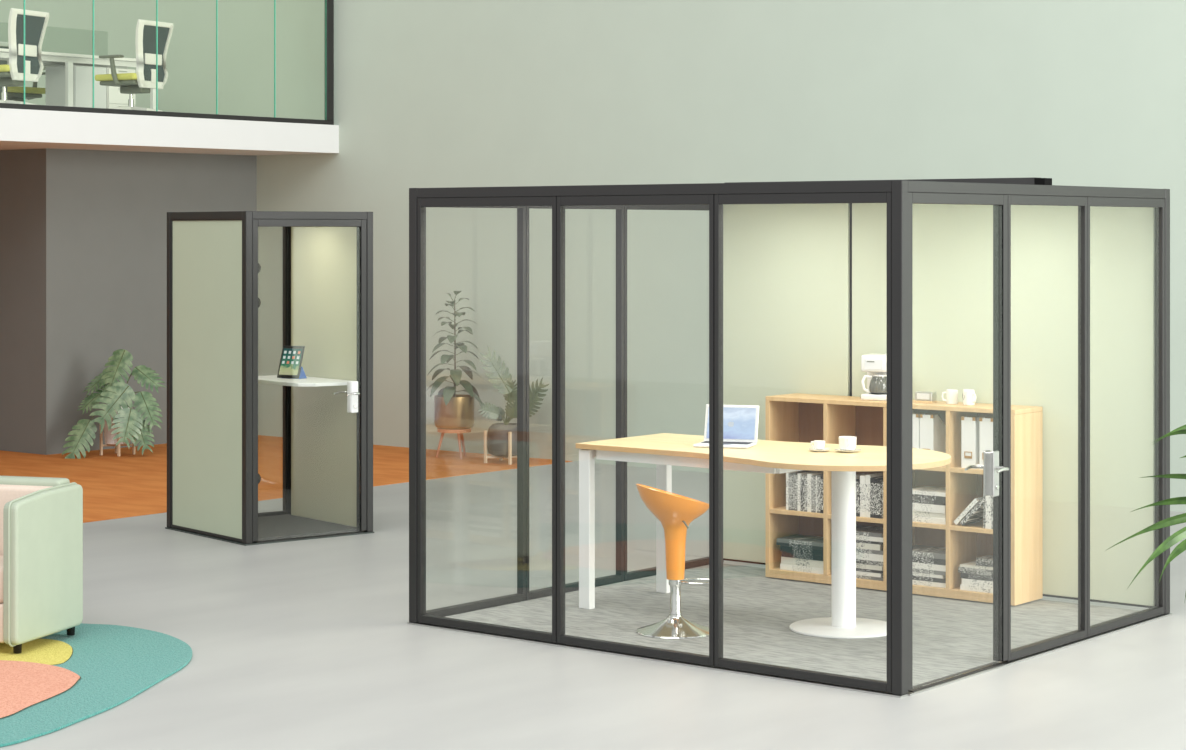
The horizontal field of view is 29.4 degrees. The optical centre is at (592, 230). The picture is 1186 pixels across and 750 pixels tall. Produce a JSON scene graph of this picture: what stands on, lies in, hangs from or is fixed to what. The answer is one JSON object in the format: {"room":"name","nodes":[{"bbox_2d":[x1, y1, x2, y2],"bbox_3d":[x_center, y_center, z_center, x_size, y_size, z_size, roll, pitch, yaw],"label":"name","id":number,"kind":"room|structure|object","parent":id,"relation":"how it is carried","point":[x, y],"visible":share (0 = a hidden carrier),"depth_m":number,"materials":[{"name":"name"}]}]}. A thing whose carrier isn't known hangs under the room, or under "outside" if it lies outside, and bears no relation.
{"room":"open-plan office","nodes":[
{"label":"open-plan office","id":0,"kind":"room"},
{"bbox_2d":[103,404,131,444],"bbox_3d":[-4.399,1.796,20.904,0.270,0.360,0.270,0,0,39],"label":"pot","id":1,"kind":"object","parent":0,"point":[108,437],"depth_m":20.79,"materials":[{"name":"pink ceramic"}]},
{"bbox_2d":[0,148,256,454],"bbox_3d":[-7.424,0.658,24.497,8.180,2.837,2.620,0,0,39],"label":"wall","id":2,"kind":"structure","parent":0,"point":[83,233],"depth_m":21.30,"materials":[{"name":"grey paint"}]},
{"bbox_2d":[0,0,333,124],"bbox_3d":[-7.578,-2.986,15.952,0.042,3.899,16.000,0,0,39],"label":"glass wall","id":3,"kind":"structure","parent":0,"point":[329,4],"depth_m":21.02,"materials":[{"name":"clear glass"}]},
{"bbox_2d":[0,108,338,155],"bbox_3d":[-11.172,-0.897,18.906,9.360,0.275,16.030,0,0,39],"label":"mezzanine","id":4,"kind":"object","parent":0,"point":[19,128],"visible":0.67,"depth_m":20.56,"materials":[{"name":"paint"}]},
{"bbox_2d":[0,60,6,99],"bbox_3d":[-5.912,-1.311,20.864,0.454,0.550,0.900,0,0,39],"label":"base cabinet","id":5,"kind":"object","parent":4,"relation":"on","point":[2,62],"visible":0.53,"depth_m":21.02,"materials":[{"name":"grey metal"}]},
{"bbox_2d":[0,42,45,101],"bbox_3d":[-5.817,-1.475,22.672,0.624,0.876,0.607,0,0,43],"label":"chair","id":6,"kind":"object","parent":4,"relation":"on","point":[15,93],"visible":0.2,"depth_m":22.58,"materials":[{"name":"fabric"}]},
{"bbox_2d":[0,8,48,104],"bbox_3d":[-5.142,-1.475,19.751,0.624,0.876,0.607,0,0,28],"label":"chair","id":7,"kind":"object","parent":4,"relation":"on","point":[11,75],"visible":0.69,"depth_m":19.63,"materials":[{"name":"white plastic"}]},
{"bbox_2d":[46,65,105,107],"bbox_3d":[-5.024,-1.311,21.966,0.454,0.550,0.390,0,0,39],"label":"base cabinet","id":8,"kind":"object","parent":4,"relation":"on","point":[82,75],"visible":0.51,"depth_m":21.82,"materials":[{"name":"silver metal"}]},
{"bbox_2d":[0,22,155,108],"bbox_3d":[-6.662,-1.517,20.454,1.200,0.960,6.100,0,0,39],"label":"desk","id":9,"kind":"object","parent":4,"relation":"on","point":[49,59],"visible":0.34,"depth_m":21.71,"materials":[{"name":"white paint"}]},
{"bbox_2d":[106,68,134,108],"bbox_3d":[-4.782,-1.311,22.259,0.464,0.550,0.340,0,0,39],"label":"drawer pedestal","id":10,"kind":"object","parent":4,"relation":"on","point":[114,98],"visible":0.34,"depth_m":22.06,"materials":[{"name":"white paint"}]},
{"bbox_2d":[95,19,173,111],"bbox_3d":[-4.244,-1.475,20.786,0.625,0.876,0.607,0,0,30],"label":"chair","id":11,"kind":"object","parent":4,"relation":"on","point":[140,82],"visible":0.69,"depth_m":20.63,"materials":[{"name":"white plastic"}]},
{"bbox_2d":[487,423,516,455],"bbox_3d":[-0.783,1.869,20.212,0.326,0.277,0.326,0,0,39],"label":"pot","id":12,"kind":"object","parent":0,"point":[501,437],"depth_m":20.07,"materials":[{"name":"grey ceramic"}]},
{"bbox_2d":[0,0,1185,511],"bbox_3d":[2.345,-1.670,18.436,35.000,7.500,0.200,0,0,39],"label":"wall","id":13,"kind":"structure","parent":0,"point":[428,93],"depth_m":20.05,"materials":[{"name":"green paint"}]},
{"bbox_2d":[0,435,1185,749],"bbox_3d":[-4.942,2.128,9.392,35.000,0.103,23.030,0,0,39],"label":"floor","id":14,"kind":"structure","parent":0,"point":[310,644],"depth_m":10.85,"materials":[{"name":"concrete"}]},
{"bbox_2d":[0,623,191,746],"bbox_3d":[-3.396,2.068,10.431,2.785,0.022,3.203,0,0,9],"label":"area rug","id":15,"kind":"object","parent":14,"relation":"on","point":[58,680],"visible":0.96,"depth_m":10.54,"materials":[{"name":"teal carpet"}]},
{"bbox_2d":[0,476,82,652],"bbox_3d":[-3.503,1.661,11.486,1.702,0.790,0.664,0,0,17],"label":"sofa","id":16,"kind":"object","parent":15,"relation":"on","point":[41,518],"visible":1,"depth_m":11.18,"materials":[{"name":"green leather"}]},
{"bbox_2d":[0,555,2,602],"bbox_3d":[-3.525,1.726,11.383,1.510,0.180,0.375,0,0,17],"label":"seat cushion","id":17,"kind":"object","parent":16,"relation":"on","point":[1,556],"depth_m":10.99,"materials":[{"name":"fabric"}]},
{"bbox_2d":[0,484,52,554],"bbox_3d":[-3.451,1.506,11.628,1.505,0.420,0.118,0,0,17],"label":"cushion","id":18,"kind":"object","parent":16,"relation":"on","point":[8,492],"depth_m":11.42,"materials":[{"name":"fabric"}]},
{"bbox_2d":[62,349,165,458],"bbox_3d":[-4.397,1.627,20.806,0.823,1.072,0.612,0,0,9],"label":"monstera","id":19,"kind":"object","parent":14,"relation":"on","point":[120,423],"visible":1,"depth_m":20.70,"materials":[{"name":"green plant"}]},
{"bbox_2d":[165,211,373,545],"bbox_3d":[-2.222,0.976,15.622,1.012,2.209,1.187,0,0,-39],"label":"booth","id":20,"kind":"object","parent":14,"relation":"on","point":[213,267],"visible":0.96,"depth_m":15.52,"materials":[{"name":"black metal"}]},
{"bbox_2d":[277,345,306,378],"bbox_3d":[-2.117,0.926,15.894,0.190,0.228,0.106,0,0,29],"label":"tablet","id":21,"kind":"object","parent":20,"relation":"on","point":[290,364],"visible":1,"depth_m":15.87,"materials":[{"name":"black"}]},
{"bbox_2d":[426,291,483,458],"bbox_3d":[-1.272,1.314,20.681,0.537,1.530,0.572,0,0,-19],"label":"rubber plant","id":22,"kind":"object","parent":14,"relation":"on","point":[453,412],"visible":1,"depth_m":20.53,"materials":[{"name":"green plant"}]},
{"bbox_2d":[478,345,548,464],"bbox_3d":[-0.696,1.551,20.163,0.592,1.049,0.357,0,0,20],"label":"philodendron","id":23,"kind":"object","parent":14,"relation":"on","point":[500,441],"visible":0.73,"depth_m":20.15,"materials":[{"name":"green plant"}]},
{"bbox_2d":[407,177,1171,697],"bbox_3d":[1.105,0.891,12.062,3.107,2.377,2.802,0,0,39],"label":"booth","id":24,"kind":"object","parent":14,"relation":"on","point":[1033,291],"visible":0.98,"depth_m":12.31,"materials":[{"name":"black metal"}]},
{"bbox_2d":[636,484,708,638],"bbox_3d":[0.424,1.683,11.616,0.406,0.767,0.406,0,0,39],"label":"bar stool","id":25,"kind":"object","parent":24,"relation":"on","point":[675,512],"visible":0.91,"depth_m":11.55,"materials":[{"name":"orange plastic"}]},
{"bbox_2d":[576,433,950,638],"bbox_3d":[0.934,1.614,11.995,2.035,0.904,1.100,0,0,39],"label":"meeting table","id":26,"kind":"object","parent":24,"relation":"on","point":[665,450],"visible":0.85,"depth_m":11.73,"materials":[{"name":"brown wood"}]},
{"bbox_2d":[693,404,758,448],"bbox_3d":[0.719,1.055,12.184,0.300,0.210,0.267,0,0,19],"label":"laptop","id":27,"kind":"object","parent":26,"relation":"on","point":[740,422],"visible":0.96,"depth_m":12.26,"materials":[{"name":"silver metal"}]},
{"bbox_2d":[809,448,829,451],"bbox_3d":[1.191,1.155,11.879,0.118,0.013,0.118,0,0,39],"label":"saucer","id":28,"kind":"object","parent":26,"relation":"on","point":[812,449],"visible":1,"depth_m":11.86,"materials":[{"name":"white ceramic"}]},
{"bbox_2d":[810,440,824,449],"bbox_3d":[1.185,1.128,11.877,0.074,0.045,0.062,0,0,-16],"label":"coffee cup","id":29,"kind":"object","parent":28,"relation":"on","point":[818,444],"visible":1,"depth_m":11.86,"materials":[{"name":"white ceramic"}]},
{"bbox_2d":[834,448,860,451],"bbox_3d":[1.336,1.155,11.852,0.142,0.013,0.142,0,0,39],"label":"saucer","id":30,"kind":"object","parent":26,"relation":"on","point":[837,449],"visible":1,"depth_m":11.85,"materials":[{"name":"white ceramic"}]},
{"bbox_2d":[839,436,856,449],"bbox_3d":[1.340,1.116,11.846,0.095,0.068,0.108,0,0,-36],"label":"coffee cup","id":31,"kind":"object","parent":30,"relation":"on","point":[845,442],"visible":1,"depth_m":11.82,"materials":[{"name":"white ceramic"}]},
{"bbox_2d":[765,393,1042,605],"bbox_3d":[1.771,1.526,13.033,1.655,1.081,0.325,0,0,39],"label":"bookcase","id":32,"kind":"object","parent":24,"relation":"on","point":[795,417],"visible":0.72,"depth_m":12.87,"materials":[{"name":"brown wood"}]},
{"bbox_2d":[788,473,792,509],"bbox_3d":[1.222,1.544,13.410,0.026,0.216,0.180,0,0,39],"label":"book","id":33,"kind":"object","parent":32,"relation":"on","point":[790,475],"visible":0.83,"depth_m":13.34,"materials":[{"name":"paper"}]},
{"bbox_2d":[786,470,804,509],"bbox_3d":[1.205,1.542,13.426,0.018,0.219,0.180,0,0,39],"label":"book","id":34,"kind":"object","parent":32,"relation":"on","point":[801,470],"visible":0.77,"depth_m":13.36,"materials":[{"name":"paper"}]},
{"bbox_2d":[795,475,796,510],"bbox_3d":[1.252,1.548,13.385,0.014,0.209,0.180,0,0,39],"label":"book","id":35,"kind":"object","parent":32,"relation":"on","point":[795,475],"visible":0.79,"depth_m":13.31,"materials":[{"name":"paper"}]},
{"bbox_2d":[780,563,822,573],"bbox_3d":[1.305,1.992,13.386,0.313,0.034,0.235,0,0,40],"label":"book","id":36,"kind":"object","parent":32,"relation":"on","point":[782,566],"visible":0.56,"depth_m":13.30,"materials":[{"name":"paper"}]},
{"bbox_2d":[781,556,822,567],"bbox_3d":[1.309,1.953,13.383,0.310,0.042,0.235,0,0,40],"label":"book","id":37,"kind":"object","parent":36,"relation":"on","point":[784,560],"visible":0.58,"depth_m":13.30,"materials":[{"name":"paper"}]},
{"bbox_2d":[782,552,822,560],"bbox_3d":[1.308,1.917,13.376,0.303,0.030,0.234,0,0,40],"label":"book","id":38,"kind":"object","parent":37,"relation":"on","point":[784,554],"visible":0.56,"depth_m":13.29,"materials":[{"name":"paper"}]},
{"bbox_2d":[780,545,822,555],"bbox_3d":[1.304,1.884,13.381,0.314,0.034,0.234,0,0,38],"label":"book","id":39,"kind":"object","parent":38,"relation":"on","point":[782,548],"visible":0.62,"depth_m":13.29,"materials":[{"name":"paper"}]},
{"bbox_2d":[776,542,822,549],"bbox_3d":[1.296,1.859,13.394,0.344,0.016,0.235,0,0,39],"label":"book","id":40,"kind":"object","parent":39,"relation":"on","point":[777,543],"visible":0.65,"depth_m":13.31,"materials":[{"name":"paper"}]},
{"bbox_2d":[777,534,822,546],"bbox_3d":[1.294,1.839,13.402,0.336,0.022,0.233,0,0,39],"label":"book","id":41,"kind":"object","parent":40,"relation":"on","point":[801,539],"visible":0.83,"depth_m":13.36,"materials":[{"name":"paper"}]},
{"bbox_2d":[800,475,803,510],"bbox_3d":[1.288,1.548,13.360,0.026,0.209,0.180,0,0,39],"label":"book","id":42,"kind":"object","parent":32,"relation":"on","point":[802,476],"visible":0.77,"depth_m":13.29,"materials":[{"name":"paper"}]},
{"bbox_2d":[793,470,810,509],"bbox_3d":[1.243,1.541,13.401,0.018,0.223,0.180,0,0,39],"label":"book","id":43,"kind":"object","parent":32,"relation":"on","point":[794,473],"visible":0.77,"depth_m":13.33,"materials":[{"name":"paper"}]},
{"bbox_2d":[804,474,806,511],"bbox_3d":[1.304,1.543,13.343,0.018,0.218,0.180,0,0,39],"label":"book","id":44,"kind":"object","parent":32,"relation":"on","point":[805,475],"visible":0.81,"depth_m":13.27,"materials":[{"name":"paper"}]},
{"bbox_2d":[797,471,816,510],"bbox_3d":[1.270,1.542,13.377,0.022,0.219,0.180,0,0,39],"label":"book","id":45,"kind":"object","parent":32,"relation":"on","point":[798,474],"visible":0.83,"depth_m":13.31,"materials":[{"name":"paper"}]},
{"bbox_2d":[807,471,822,511],"bbox_3d":[1.327,1.541,13.331,0.032,0.223,0.180,0,0,39],"label":"book","id":46,"kind":"object","parent":32,"relation":"on","point":[809,475],"visible":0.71,"depth_m":13.27,"materials":[{"name":"paper"}]},
{"bbox_2d":[811,474,822,512],"bbox_3d":[1.347,1.545,13.308,0.026,0.214,0.180,0,0,39],"label":"book","id":47,"kind":"object","parent":32,"relation":"on","point":[813,478],"visible":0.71,"depth_m":13.24,"materials":[{"name":"paper"}]},
{"bbox_2d":[816,475,817,512],"bbox_3d":[1.365,1.544,13.299,0.012,0.216,0.180,0,0,39],"label":"book","id":48,"kind":"object","parent":32,"relation":"on","point":[817,475],"visible":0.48,"depth_m":13.23,"materials":[{"name":"paper"}]},
{"bbox_2d":[817,475,822,512],"bbox_3d":[1.376,1.543,13.284,0.022,0.218,0.180,0,0,39],"label":"book","id":49,"kind":"object","parent":32,"relation":"on","point":[818,476],"visible":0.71,"depth_m":13.21,"materials":[{"name":"paper"}]},
{"bbox_2d":[820,476,822,512],"bbox_3d":[1.397,1.543,13.268,0.030,0.218,0.180,0,0,39],"label":"book","id":50,"kind":"object","parent":32,"relation":"on","point":[821,477],"visible":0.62,"depth_m":13.20,"materials":[{"name":"paper"}]},
{"bbox_2d":[856,479,859,516],"bbox_3d":[1.583,1.545,13.121,0.030,0.213,0.180,0,0,39],"label":"book","id":51,"kind":"object","parent":32,"relation":"on","point":[857,480],"visible":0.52,"depth_m":13.05,"materials":[{"name":"paper"}]},
{"bbox_2d":[860,473,874,516],"bbox_3d":[1.611,1.534,13.104,0.034,0.237,0.180,0,0,39],"label":"book","id":52,"kind":"object","parent":32,"relation":"on","point":[862,477],"visible":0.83,"depth_m":13.03,"materials":[{"name":"paper"}]},
{"bbox_2d":[856,575,882,580],"bbox_3d":[1.609,2.000,13.141,0.336,0.018,0.235,0,0,39],"label":"book","id":53,"kind":"object","parent":32,"relation":"on","point":[857,576],"visible":0.31,"depth_m":13.00,"materials":[{"name":"paper"}]},
{"bbox_2d":[856,571,882,577],"bbox_3d":[1.602,1.979,13.147,0.316,0.022,0.235,0,0,39],"label":"book","id":54,"kind":"object","parent":53,"relation":"on","point":[857,572],"visible":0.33,"depth_m":13.01,"materials":[{"name":"paper"}]},
{"bbox_2d":[856,568,882,573],"bbox_3d":[1.612,1.960,13.139,0.333,0.016,0.235,0,0,39],"label":"book","id":55,"kind":"object","parent":54,"relation":"on","point":[857,569],"visible":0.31,"depth_m":13.01,"materials":[{"name":"paper"}]},
{"bbox_2d":[856,563,882,570],"bbox_3d":[1.606,1.938,13.144,0.326,0.026,0.235,0,0,39],"label":"book","id":56,"kind":"object","parent":55,"relation":"on","point":[862,566],"visible":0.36,"depth_m":13.00,"materials":[{"name":"paper"}]},
{"bbox_2d":[856,559,882,565],"bbox_3d":[1.614,1.913,13.137,0.330,0.024,0.235,0,0,39],"label":"book","id":57,"kind":"object","parent":56,"relation":"on","point":[858,561],"visible":0.33,"depth_m":13.01,"materials":[{"name":"paper"}]},
{"bbox_2d":[856,552,882,561],"bbox_3d":[1.608,1.880,13.142,0.332,0.040,0.235,0,0,39],"label":"book","id":58,"kind":"object","parent":57,"relation":"on","point":[862,556],"visible":0.36,"depth_m":13.01,"materials":[{"name":"paper"}]},
{"bbox_2d":[856,548,882,554],"bbox_3d":[1.619,1.848,13.133,0.320,0.022,0.235,0,0,39],"label":"book","id":59,"kind":"object","parent":58,"relation":"on","point":[857,549],"visible":0.33,"depth_m":13.01,"materials":[{"name":"paper"}]},
{"bbox_2d":[856,542,882,550],"bbox_3d":[1.601,1.820,13.148,0.312,0.034,0.235,0,0,39],"label":"book","id":60,"kind":"object","parent":59,"relation":"on","point":[878,547],"visible":0.36,"depth_m":13.00,"materials":[{"name":"paper"}]},
{"bbox_2d":[856,540,882,544],"bbox_3d":[1.610,1.795,13.140,0.338,0.014,0.235,0,0,39],"label":"book","id":61,"kind":"object","parent":60,"relation":"on","point":[859,541],"visible":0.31,"depth_m":13.00,"materials":[{"name":"paper"}]},
{"bbox_2d":[856,535,882,541],"bbox_3d":[1.612,1.775,13.139,0.342,0.026,0.235,0,0,39],"label":"book","id":62,"kind":"object","parent":61,"relation":"on","point":[858,537],"visible":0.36,"depth_m":13.01,"materials":[{"name":"paper"}]},
{"bbox_2d":[856,525,882,537],"bbox_3d":[1.600,1.750,13.149,0.332,0.022,0.235,0,0,39],"label":"book","id":63,"kind":"object","parent":62,"relation":"on","point":[870,531],"visible":0.48,"depth_m":13.05,"materials":[{"name":"paper"}]},
{"bbox_2d":[861,354,886,400],"bbox_3d":[1.668,0.854,13.154,0.170,0.262,0.196,0,0,25],"label":"coffee maker","id":64,"kind":"object","parent":32,"relation":"on","point":[875,365],"visible":0.73,"depth_m":13.08,"materials":[{"name":"white plastic"}]},
{"bbox_2d":[865,473,882,516],"bbox_3d":[1.641,1.531,13.085,0.034,0.242,0.180,0,0,39],"label":"book","id":65,"kind":"object","parent":32,"relation":"on","point":[867,477],"visible":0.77,"depth_m":13.02,"materials":[{"name":"paper"}]},
{"bbox_2d":[870,476,882,517],"bbox_3d":[1.668,1.538,13.057,0.042,0.228,0.180,0,0,39],"label":"book","id":66,"kind":"object","parent":32,"relation":"on","point":[872,480],"visible":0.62,"depth_m":12.99,"materials":[{"name":"paper"}]},
{"bbox_2d":[876,479,882,518],"bbox_3d":[1.695,1.543,13.032,0.030,0.218,0.180,0,0,39],"label":"book","id":67,"kind":"object","parent":32,"relation":"on","point":[878,482],"visible":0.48,"depth_m":12.96,"materials":[{"name":"paper"}]},
{"bbox_2d":[882,481,882,518],"bbox_3d":[1.722,1.545,13.020,0.026,0.213,0.180,0,0,39],"label":"book","id":68,"kind":"object","parent":32,"relation":"on","point":[882,481],"visible":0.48,"depth_m":12.96,"materials":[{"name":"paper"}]},
{"bbox_2d":[912,414,919,448],"bbox_3d":[1.885,1.184,12.923,0.089,0.286,0.243,0,0,39],"label":"magazine file","id":69,"kind":"object","parent":32,"relation":"on","point":[915,417],"visible":0.23,"depth_m":12.82,"materials":[{"name":"white cardboard"}]},
{"bbox_2d":[914,391,936,402],"bbox_3d":[1.903,0.954,12.923,0.114,0.062,0.064,0,0,37],"label":"tin","id":70,"kind":"object","parent":32,"relation":"on","point":[920,396],"visible":1,"depth_m":12.89,"materials":[{"name":"metal"}]},
{"bbox_2d":[912,516,945,524],"bbox_3d":[1.933,1.636,12.880,0.318,0.032,0.235,0,0,40],"label":"book","id":71,"kind":"object","parent":32,"relation":"on","point":[914,518],"visible":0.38,"depth_m":12.75,"materials":[{"name":"paper"}]},
{"bbox_2d":[912,511,945,518],"bbox_3d":[1.934,1.605,12.884,0.302,0.028,0.234,0,0,38],"label":"book","id":72,"kind":"object","parent":71,"relation":"on","point":[914,513],"visible":0.42,"depth_m":12.77,"materials":[{"name":"paper"}]},
{"bbox_2d":[912,503,945,513],"bbox_3d":[1.933,1.568,12.881,0.309,0.045,0.235,0,0,39],"label":"book","id":73,"kind":"object","parent":72,"relation":"on","point":[921,507],"visible":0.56,"depth_m":12.75,"materials":[{"name":"paper"}]},
{"bbox_2d":[912,499,945,505],"bbox_3d":[1.935,1.534,12.879,0.324,0.022,0.235,0,0,40],"label":"book","id":74,"kind":"object","parent":73,"relation":"on","point":[922,501],"visible":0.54,"depth_m":12.75,"materials":[{"name":"paper"}]},
{"bbox_2d":[912,494,945,500],"bbox_3d":[1.946,1.510,12.874,0.306,0.026,0.234,0,0,40],"label":"book","id":75,"kind":"object","parent":74,"relation":"on","point":[914,496],"visible":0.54,"depth_m":12.76,"materials":[{"name":"paper"}]},
{"bbox_2d":[912,486,945,496],"bbox_3d":[1.956,1.485,12.862,0.278,0.022,0.235,0,0,39],"label":"book","id":76,"kind":"object","parent":75,"relation":"on","point":[924,490],"visible":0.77,"depth_m":12.81,"materials":[{"name":"paper"}]},
{"bbox_2d":[912,580,945,587],"bbox_3d":[1.932,1.996,12.881,0.314,0.026,0.235,0,0,38],"label":"book","id":77,"kind":"object","parent":32,"relation":"on","point":[915,582],"visible":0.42,"depth_m":12.76,"materials":[{"name":"paper"}]},
{"bbox_2d":[912,575,945,582],"bbox_3d":[1.931,1.970,12.882,0.330,0.024,0.235,0,0,38],"label":"book","id":78,"kind":"object","parent":77,"relation":"on","point":[921,578],"visible":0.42,"depth_m":12.76,"materials":[{"name":"paper"}]},
{"bbox_2d":[912,572,945,578],"bbox_3d":[1.923,1.949,12.888,0.306,0.018,0.235,0,0,39],"label":"book","id":79,"kind":"object","parent":78,"relation":"on","point":[913,573],"visible":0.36,"depth_m":12.76,"materials":[{"name":"paper"}]},
{"bbox_2d":[912,568,945,575],"bbox_3d":[1.932,1.928,12.881,0.312,0.022,0.235,0,0,39],"label":"book","id":80,"kind":"object","parent":79,"relation":"on","point":[913,569],"visible":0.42,"depth_m":12.76,"materials":[{"name":"paper"}]},
{"bbox_2d":[912,562,945,571],"bbox_3d":[1.931,1.900,12.882,0.330,0.034,0.235,0,0,39],"label":"book","id":81,"kind":"object","parent":80,"relation":"on","point":[916,565],"visible":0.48,"depth_m":12.76,"materials":[{"name":"paper"}]},
{"bbox_2d":[912,556,945,564],"bbox_3d":[1.932,1.866,12.881,0.332,0.032,0.235,0,0,39],"label":"book","id":82,"kind":"object","parent":81,"relation":"on","point":[914,559],"visible":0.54,"depth_m":12.76,"materials":[{"name":"paper"}]},
{"bbox_2d":[912,545,945,559],"bbox_3d":[1.930,1.834,12.883,0.330,0.030,0.235,0,0,38],"label":"book","id":83,"kind":"object","parent":82,"relation":"on","point":[917,550],"visible":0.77,"depth_m":12.80,"materials":[{"name":"paper"}]},
{"bbox_2d":[919,414,945,452],"bbox_3d":[1.959,1.184,12.863,0.089,0.286,0.243,0,0,39],"label":"magazine file","id":84,"kind":"object","parent":32,"relation":"on","point":[932,428],"visible":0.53,"depth_m":12.78,"materials":[{"name":"white cardboard"}]},
{"bbox_2d":[941,389,957,403],"bbox_3d":[2.033,0.945,12.833,0.086,0.080,0.068,0,0,-32],"label":"mug","id":85,"kind":"object","parent":32,"relation":"on","point":[951,394],"visible":1,"depth_m":12.81,"materials":[{"name":"white ceramic"}]},
{"bbox_2d":[954,497,982,524],"bbox_3d":[2.137,1.569,12.677,0.153,0.158,0.190,0,0,39],"label":"book","id":86,"kind":"object","parent":32,"relation":"on","point":[975,501],"visible":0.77,"depth_m":12.60,"materials":[{"name":"paper"}]},
{"bbox_2d":[963,390,975,404],"bbox_3d":[2.130,0.945,12.743,0.086,0.080,0.068,0,0,28],"label":"mug","id":87,"kind":"object","parent":32,"relation":"on","point":[969,396],"visible":1,"depth_m":12.72,"materials":[{"name":"white ceramic"}]},
{"bbox_2d":[961,416,979,468],"bbox_3d":[2.168,1.184,12.695,0.089,0.286,0.243,0,0,39],"label":"magazine file","id":88,"kind":"object","parent":32,"relation":"on","point":[969,425],"visible":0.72,"depth_m":12.60,"materials":[{"name":"white cardboard"}]},
{"bbox_2d":[960,498,984,524],"bbox_3d":[2.172,1.566,12.648,0.158,0.162,0.190,0,0,39],"label":"book","id":89,"kind":"object","parent":32,"relation":"on","point":[975,515],"visible":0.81,"depth_m":12.60,"materials":[{"name":"paper"}]},
{"bbox_2d":[960,584,992,592],"bbox_3d":[2.224,1.994,12.646,0.250,0.030,0.235,0,0,38],"label":"book","id":90,"kind":"object","parent":32,"relation":"on","point":[962,587],"visible":0.38,"depth_m":12.57,"materials":[{"name":"paper"}]},
{"bbox_2d":[962,578,992,587],"bbox_3d":[2.233,1.961,12.639,0.252,0.034,0.235,0,0,39],"label":"book","id":91,"kind":"object","parent":90,"relation":"on","point":[972,582],"visible":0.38,"depth_m":12.57,"materials":[{"name":"paper"}]},
{"bbox_2d":[960,573,992,581],"bbox_3d":[2.229,1.929,12.645,0.260,0.030,0.234,0,0,38],"label":"book","id":92,"kind":"object","parent":91,"relation":"on","point":[962,575],"visible":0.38,"depth_m":12.57,"materials":[{"name":"paper"}]},
{"bbox_2d":[958,567,992,575],"bbox_3d":[2.221,1.898,12.649,0.265,0.030,0.235,0,0,40],"label":"book","id":93,"kind":"object","parent":92,"relation":"on","point":[960,569],"visible":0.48,"depth_m":12.57,"materials":[{"name":"paper"}]},
{"bbox_2d":[960,561,992,569],"bbox_3d":[2.231,1.876,12.652,0.270,0.014,0.232,0,0,39],"label":"book","id":94,"kind":"object","parent":93,"relation":"on","point":[972,564],"visible":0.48,"depth_m":12.60,"materials":[{"name":"paper"}]},
{"bbox_2d":[976,561,992,566],"bbox_3d":[2.246,1.856,12.608,0.160,0.022,0.150,0,0,39],"label":"book","id":95,"kind":"object","parent":94,"relation":"on","point":[978,563],"visible":0.36,"depth_m":12.57,"materials":[{"name":"paper"}]},
{"bbox_2d":[976,555,992,562],"bbox_3d":[2.246,1.836,12.608,0.160,0.018,0.150,0,0,39],"label":"book","id":96,"kind":"object","parent":95,"relation":"on","point":[989,558],"visible":0.48,"depth_m":12.58,"materials":[{"name":"paper"}]},
{"bbox_2d":[983,495,985,527],"bbox_3d":[2.228,1.538,12.599,0.018,0.228,0.180,0,0,39],"label":"book","id":97,"kind":"object","parent":32,"relation":"on","point":[984,497],"visible":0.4,"depth_m":12.53,"materials":[{"name":"paper"}]},
{"bbox_2d":[979,417,992,464],"bbox_3d":[2.257,1.184,12.623,0.089,0.286,0.243,0,0,39],"label":"magazine file","id":98,"kind":"object","parent":32,"relation":"on","point":[985,424],"visible":0.37,"depth_m":12.54,"materials":[{"name":"white cardboard"}]},
{"bbox_2d":[986,495,991,528],"bbox_3d":[2.245,1.525,12.576,0.034,0.254,0.180,0,0,39],"label":"book","id":99,"kind":"object","parent":32,"relation":"on","point":[988,498],"visible":0.31,"depth_m":12.50,"materials":[{"name":"paper"}]},
{"bbox_2d":[992,497,992,528],"bbox_3d":[2.269,1.530,12.562,0.020,0.244,0.180,0,0,39],"label":"book","id":100,"kind":"object","parent":32,"relation":"on","point":[992,497],"visible":0.12,"depth_m":12.49,"materials":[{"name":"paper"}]},
{"bbox_2d":[1105,425,1185,602],"bbox_3d":[2.074,1.358,7.533,0.801,1.444,0.379,0,0,-5],"label":"potted palm","id":101,"kind":"object","parent":14,"relation":"on","point":[1179,535],"visible":1,"depth_m":7.45,"materials":[{"name":"green plant"}]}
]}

